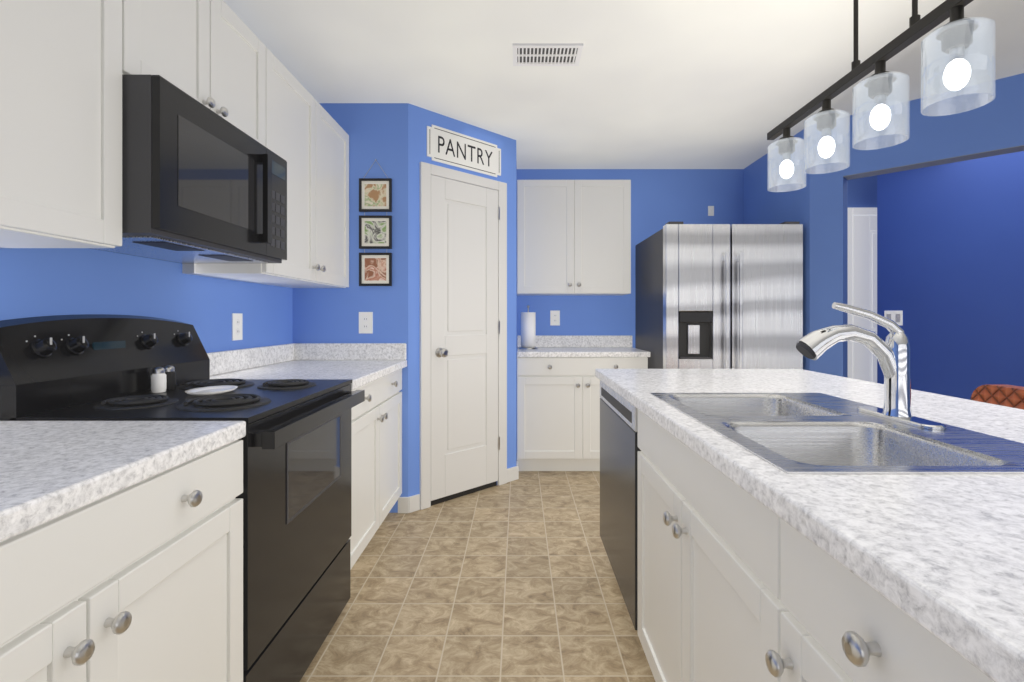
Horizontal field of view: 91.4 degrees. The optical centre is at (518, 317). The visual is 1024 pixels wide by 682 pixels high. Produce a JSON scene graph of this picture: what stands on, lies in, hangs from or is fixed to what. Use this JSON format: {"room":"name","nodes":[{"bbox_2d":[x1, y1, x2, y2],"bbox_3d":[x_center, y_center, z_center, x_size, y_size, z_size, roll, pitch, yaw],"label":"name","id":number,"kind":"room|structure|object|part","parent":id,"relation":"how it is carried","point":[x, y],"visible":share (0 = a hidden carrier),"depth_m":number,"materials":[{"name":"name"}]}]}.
{"room":"kitchen","nodes":[
{"label":"kitchen","id":0,"kind":"room"},
{"bbox_2d":[0,248,291,352],"bbox_3d":[-1.410,-0.060,0.610,0.120,2.440,7.620,0,0,0],"label":"wall","id":1,"kind":"structure","parent":0,"point":[34,282],"depth_m":1.77,"materials":[{"name":"blue paint"}]},
{"bbox_2d":[0,0,348,287],"bbox_3d":[-1.163,-0.634,1.714,0.368,0.912,2.527,0,0,0],"label":"upper cabinet","id":2,"kind":"object","parent":1,"relation":"attached to","point":[63,63],"visible":0.86,"depth_m":1.27,"materials":[{"name":"white wood"}]},
{"bbox_2d":[90,75,286,262],"bbox_3d":[-1.116,-0.418,1.637,0.458,0.413,0.709,0,0,0],"label":"microwave","id":3,"kind":"object","parent":2,"relation":"attached to","point":[197,188],"visible":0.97,"depth_m":1.45,"materials":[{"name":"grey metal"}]},
{"bbox_2d":[232,313,242,340],"bbox_3d":[-1.345,0.042,2.390,0.007,0.128,0.082,0,0,0],"label":"outlet","id":4,"kind":"object","parent":1,"relation":"attached to","point":[237,318],"visible":1,"depth_m":2.38,"materials":[{"name":"white plastic"}]},
{"bbox_2d":[292,103,407,512],"bbox_3d":[-1.005,-0.060,3.030,0.690,2.440,0.100,0,0,0],"label":"wall","id":5,"kind":"structure","parent":0,"point":[378,131],"depth_m":2.98,"materials":[{"name":"blue paint"}]},
{"bbox_2d":[359,312,372,332],"bbox_3d":[-0.912,0.028,2.975,0.082,0.128,0.007,0,0,0],"label":"outlet","id":6,"kind":"object","parent":5,"relation":"attached to","point":[365,318],"visible":1,"depth_m":2.97,"materials":[{"name":"white plastic"}]},
{"bbox_2d":[359,159,391,211],"bbox_3d":[-0.852,-0.787,2.970,0.192,0.312,0.019,0,0,0],"label":"picture frame","id":7,"kind":"object","parent":5,"relation":"attached to","point":[375,194],"visible":1,"depth_m":2.97,"materials":[{"name":"black"}]},
{"bbox_2d":[359,212,391,248],"bbox_3d":[-0.852,-0.521,2.969,0.192,0.220,0.018,0,0,0],"label":"picture frame","id":8,"kind":"object","parent":5,"relation":"attached to","point":[375,231],"visible":1,"depth_m":2.97,"materials":[{"name":"black wood"}]},
{"bbox_2d":[359,249,391,285],"bbox_3d":[-0.852,-0.300,2.969,0.192,0.221,0.018,0,0,0],"label":"picture frame","id":9,"kind":"object","parent":5,"relation":"attached to","point":[375,269],"visible":1,"depth_m":2.97,"materials":[{"name":"black"}]},
{"bbox_2d":[408,103,515,496],"bbox_3d":[-0.375,-0.060,3.326,0.891,2.440,0.100,0,0,-44],"label":"wall","id":10,"kind":"structure","parent":0,"point":[419,118],"depth_m":3.03,"materials":[{"name":"blue paint"}]},
{"bbox_2d":[398,461,518,512],"bbox_3d":[-0.335,1.113,3.316,0.096,0.095,1.036,0,0,43],"label":"baseboard","id":11,"kind":"structure","parent":10,"relation":"attached to","point":[409,504],"depth_m":2.99,"materials":[{"name":"white wood"}]},
{"bbox_2d":[427,125,500,176],"bbox_3d":[-0.346,-1.085,3.276,0.442,0.220,0.428,0,0,0],"label":"sign","id":12,"kind":"object","parent":10,"relation":"attached to","point":[445,146],"depth_m":3.25,"materials":[{"name":"white wood"}]},
{"bbox_2d":[431,175,499,505],"bbox_3d":[-0.341,0.140,3.260,0.420,2.040,0.413,0,0,0],"label":"pantry door","id":13,"kind":"structure","parent":10,"relation":"in","point":[465,325],"depth_m":3.25,"materials":[{"name":"white wood"}]},
{"bbox_2d":[300,471,654,681],"bbox_3d":[2.765,1.190,1.900,8.470,0.060,10.200,0,0,0],"label":"floor","id":14,"kind":"structure","parent":0,"point":[513,581],"depth_m":2.06,"materials":[{"name":"tile"}]},
{"bbox_2d":[0,440,242,681],"bbox_3d":[-0.993,0.725,0.309,0.708,0.870,1.819,0,0,0],"label":"base cabinet","id":15,"kind":"object","parent":14,"relation":"on","point":[142,581],"visible":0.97,"depth_m":0.89,"materials":[{"name":"white wood"}]},
{"bbox_2d":[0,421,245,541],"bbox_3d":[-1.006,0.220,0.311,0.682,0.140,1.822,0,0,0],"label":"countertop","id":16,"kind":"structure","parent":15,"relation":"on","point":[50,470],"depth_m":0.92,"materials":[{"name":"laminate"}]},
{"bbox_2d":[0,314,364,681],"bbox_3d":[-0.978,0.574,1.613,0.735,1.172,0.769,0,0,0],"label":"range","id":17,"kind":"object","parent":14,"relation":"on","point":[296,495],"visible":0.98,"depth_m":1.45,"materials":[{"name":"black metal"}]},
{"bbox_2d":[151,367,166,392],"bbox_3d":[-1.185,0.203,1.645,0.042,0.082,0.042,0,0,0],"label":"salt shaker","id":18,"kind":"object","parent":17,"relation":"on","point":[158,377],"visible":1,"depth_m":1.63,"materials":[{"name":"white ceramic"}]},
{"bbox_2d":[163,365,175,389],"bbox_3d":[-1.190,0.203,1.698,0.042,0.082,0.042,0,0,0],"label":"pepper shaker","id":19,"kind":"object","parent":17,"relation":"on","point":[169,370],"visible":0.76,"depth_m":1.69,"materials":[{"name":"black"}]},
{"bbox_2d":[185,385,237,395],"bbox_3d":[-1.000,0.237,1.630,0.134,0.012,0.180,0,0,0],"label":"spoon rest","id":20,"kind":"object","parent":17,"relation":"on","point":[210,390],"visible":1,"depth_m":1.64,"materials":[{"name":"white ceramic"}]},
{"bbox_2d":[349,369,401,569],"bbox_3d":[-1.005,0.725,2.490,0.684,0.870,0.974,0,0,0],"label":"base cabinet","id":21,"kind":"object","parent":14,"relation":"on","point":[376,422],"visible":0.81,"depth_m":2.42,"materials":[{"name":"white wood"}]},
{"bbox_2d":[207,343,406,389],"bbox_3d":[-1.006,0.220,2.490,0.682,0.140,0.974,0,0,0],"label":"countertop","id":22,"kind":"structure","parent":21,"relation":"on","point":[363,363],"depth_m":2.63,"materials":[{"name":"laminate"}]},
{"bbox_2d":[420,162,506,509],"bbox_3d":[-0.344,0.107,3.270,0.706,2.106,0.021,0,0,-44],"label":"door frame","id":23,"kind":"structure","parent":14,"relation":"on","point":[426,169],"depth_m":3.06,"materials":[{"name":"white wood"}]},
{"bbox_2d":[517,357,647,470],"bbox_3d":[0.470,0.725,3.983,0.972,0.870,0.628,0,0,0],"label":"base cabinet","id":24,"kind":"object","parent":14,"relation":"on","point":[558,398],"visible":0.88,"depth_m":3.71,"materials":[{"name":"white wood"}]},
{"bbox_2d":[517,335,649,356],"bbox_3d":[0.478,0.220,3.994,0.988,0.140,0.607,0,0,0],"label":"countertop","id":25,"kind":"structure","parent":24,"relation":"on","point":[548,345],"depth_m":4.24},
{"bbox_2d":[519,305,537,348],"bbox_3d":[0.075,0.072,4.080,0.156,0.354,0.156,0,0,0],"label":"paper towel holder","id":26,"kind":"object","parent":25,"relation":"on","point":[528,319],"visible":0.98,"depth_m":4.03,"materials":[{"name":"white paper"}]},
{"bbox_2d":[635,222,802,368],"bbox_3d":[1.445,0.256,3.774,0.920,1.808,0.952,0,0,0],"label":"refrigerator","id":27,"kind":"object","parent":14,"relation":"on","point":[708,296],"visible":0.66,"depth_m":3.35,"materials":[{"name":"grey metal"}]},
{"bbox_2d":[595,302,1023,681],"bbox_3d":[0.869,0.561,1.070,1.022,1.199,2.800,0,0,0],"label":"kitchen island","id":28,"kind":"object","parent":14,"relation":"on","point":[757,525],"visible":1,"depth_m":0.91,"materials":[{"name":"white"}]},
{"bbox_2d":[600,380,640,629],"bbox_3d":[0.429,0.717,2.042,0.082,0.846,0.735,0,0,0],"label":"dishwasher","id":29,"kind":"object","parent":28,"relation":"in","point":[619,449],"depth_m":1.92,"materials":[{"name":"black metal"}]},
{"bbox_2d":[650,393,1023,473],"bbox_3d":[0.710,0.332,1.222,0.560,0.172,0.845,0,0,0],"label":"sink","id":30,"kind":"object","parent":28,"relation":"in","point":[787,433],"depth_m":1.18,"materials":[{"name":"silver metal"}]},
{"bbox_2d":[796,302,945,429],"bbox_3d":[0.818,0.103,1.222,0.274,0.284,0.250,0,0,0],"label":"faucet","id":31,"kind":"object","parent":28,"relation":"on","point":[893,354],"depth_m":1.20,"materials":[{"name":"silver metal"}]},
{"bbox_2d":[970,384,1023,409],"bbox_3d":[1.413,0.693,1.530,0.485,0.935,0.460,0,0,0],"label":"counter stool","id":32,"kind":"object","parent":14,"relation":"on","point":[1012,396],"visible":0.14,"depth_m":1.65,"materials":[{"name":"brown leather"}]},
{"bbox_2d":[516,158,516,460],"bbox_3d":[-0.070,-0.060,3.950,0.100,2.440,0.700,0,0,0],"label":"wall","id":33,"kind":"structure","parent":0,"point":[516,158],"depth_m":4.00,"materials":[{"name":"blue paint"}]},
{"bbox_2d":[223,0,1023,168],"bbox_3d":[2.765,-1.320,1.900,8.470,0.080,10.200,0,0,0],"label":"ceiling","id":34,"kind":"structure","parent":0,"point":[655,84],"depth_m":2.48,"materials":[{"name":"white paint"}]},
{"bbox_2d":[513,43,582,65],"bbox_3d":[0.135,-1.274,2.425,0.330,0.010,0.190,0,0,0],"label":"ceiling vent","id":35,"kind":"object","parent":34,"relation":"in","point":[524,54],"depth_m":2.41,"materials":[{"name":"white metal"}]},
{"bbox_2d":[767,0,978,178],"bbox_3d":[0.950,-0.871,1.410,0.122,0.817,0.960,0,0,0],"label":"pendant light fixture","id":36,"kind":"object","parent":34,"relation":"hanging from","point":[955,36],"visible":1,"depth_m":1.30,"materials":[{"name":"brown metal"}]},
{"bbox_3d":[0.950,-0.539,1.775,0.046,0.089,0.046,0,0,0],"label":"bulb","id":37,"kind":"part","parent":36,"relation":"part of","materials":[{"name":"white glass"}]},
{"bbox_3d":[0.950,-0.539,1.545,0.046,0.089,0.046,0,0,0],"label":"bulb","id":38,"kind":"part","parent":36,"relation":"part of","materials":[{"name":"white glass"}]},
{"bbox_3d":[0.950,-0.539,1.315,0.046,0.089,0.046,0,0,0],"label":"bulb","id":39,"kind":"part","parent":36,"relation":"part of","materials":[{"name":"white glass"}]},
{"bbox_3d":[0.950,-0.539,1.085,0.046,0.089,0.046,0,0,0],"label":"bulb","id":40,"kind":"part","parent":36,"relation":"part of","materials":[{"name":"white glass"}]},
{"bbox_2d":[517,169,876,347],"bbox_3d":[1.625,-0.060,4.360,5.950,2.440,0.120,0,0,0],"label":"wall","id":41,"kind":"structure","parent":0,"point":[659,197],"depth_m":4.30,"materials":[{"name":"blue paint"}]},
{"bbox_2d":[550,311,559,324],"bbox_3d":[0.310,0.000,4.295,0.082,0.128,0.007,0,0,0],"label":"wall outlet","id":42,"kind":"object","parent":41,"relation":"attached to","point":[554,315],"visible":1,"depth_m":4.29,"materials":[{"name":"white plastic"}]},
{"bbox_2d":[517,180,630,295],"bbox_3d":[0.436,-0.646,4.113,0.905,0.907,0.368,0,0,0],"label":"upper cabinet","id":43,"kind":"object","parent":41,"relation":"attached to","point":[574,236],"visible":1,"depth_m":3.97,"materials":[{"name":"white wood"}]},
{"bbox_2d":[708,206,713,215],"bbox_3d":[1.650,-0.920,4.294,0.050,0.085,0.010,0,0,0],"label":"outlet","id":44,"kind":"object","parent":41,"relation":"attached to","point":[710,208],"visible":1,"depth_m":4.29,"materials":[{"name":"white plastic"}]},
{"bbox_2d":[848,208,876,378],"bbox_3d":[3.240,0.107,4.288,0.880,2.106,0.021,0,0,0],"label":"door frame","id":45,"kind":"structure","parent":41,"relation":"in","point":[851,211],"depth_m":4.28,"materials":[{"name":"white wood"}]},
{"bbox_2d":[853,215,876,382],"bbox_3d":[3.240,0.122,4.290,0.760,2.005,0.016,0,0,0],"label":"hall door","id":46,"kind":"structure","parent":41,"relation":"in","point":[864,226],"depth_m":4.28,"materials":[{"name":"white wood"}]},
{"bbox_2d":[743,125,809,370],"bbox_3d":[1.990,-0.060,3.810,0.120,2.440,0.980,0,0,0],"label":"wall","id":47,"kind":"structure","parent":0,"point":[768,198],"depth_m":3.59,"materials":[{"name":"blue paint"}]},
{"bbox_2d":[810,73,1023,377],"bbox_3d":[3.245,-0.060,2.090,3.600,2.440,0.120,0,0,45],"label":"wall","id":48,"kind":"structure","parent":0,"point":[987,116],"depth_m":3.07,"materials":[{"name":"blue paint"}]},
{"bbox_2d":[843,145,1023,179],"bbox_3d":[2.729,-0.903,2.606,1.325,0.003,1.325,0,0,0],"label":"soffit","id":49,"kind":"structure","parent":48,"relation":"attached to","point":[1017,148],"depth_m":2.90,"materials":[{"name":"paint"}]},
{"bbox_2d":[877,151,1023,399],"bbox_3d":[4.097,-0.060,2.994,3.200,2.440,0.100,0,0,45],"label":"wall","id":50,"kind":"structure","parent":0,"point":[950,236],"depth_m":3.75,"materials":[{"name":"blue paint"}]},
{"bbox_2d":[884,311,902,324],"bbox_3d":[3.002,0.000,4.009,0.118,0.118,0.010,0,0,45],"label":"switch","id":51,"kind":"object","parent":50,"relation":"attached to","point":[896,316],"visible":0.78,"depth_m":4.00,"materials":[{"name":"white plastic"}]}
]}

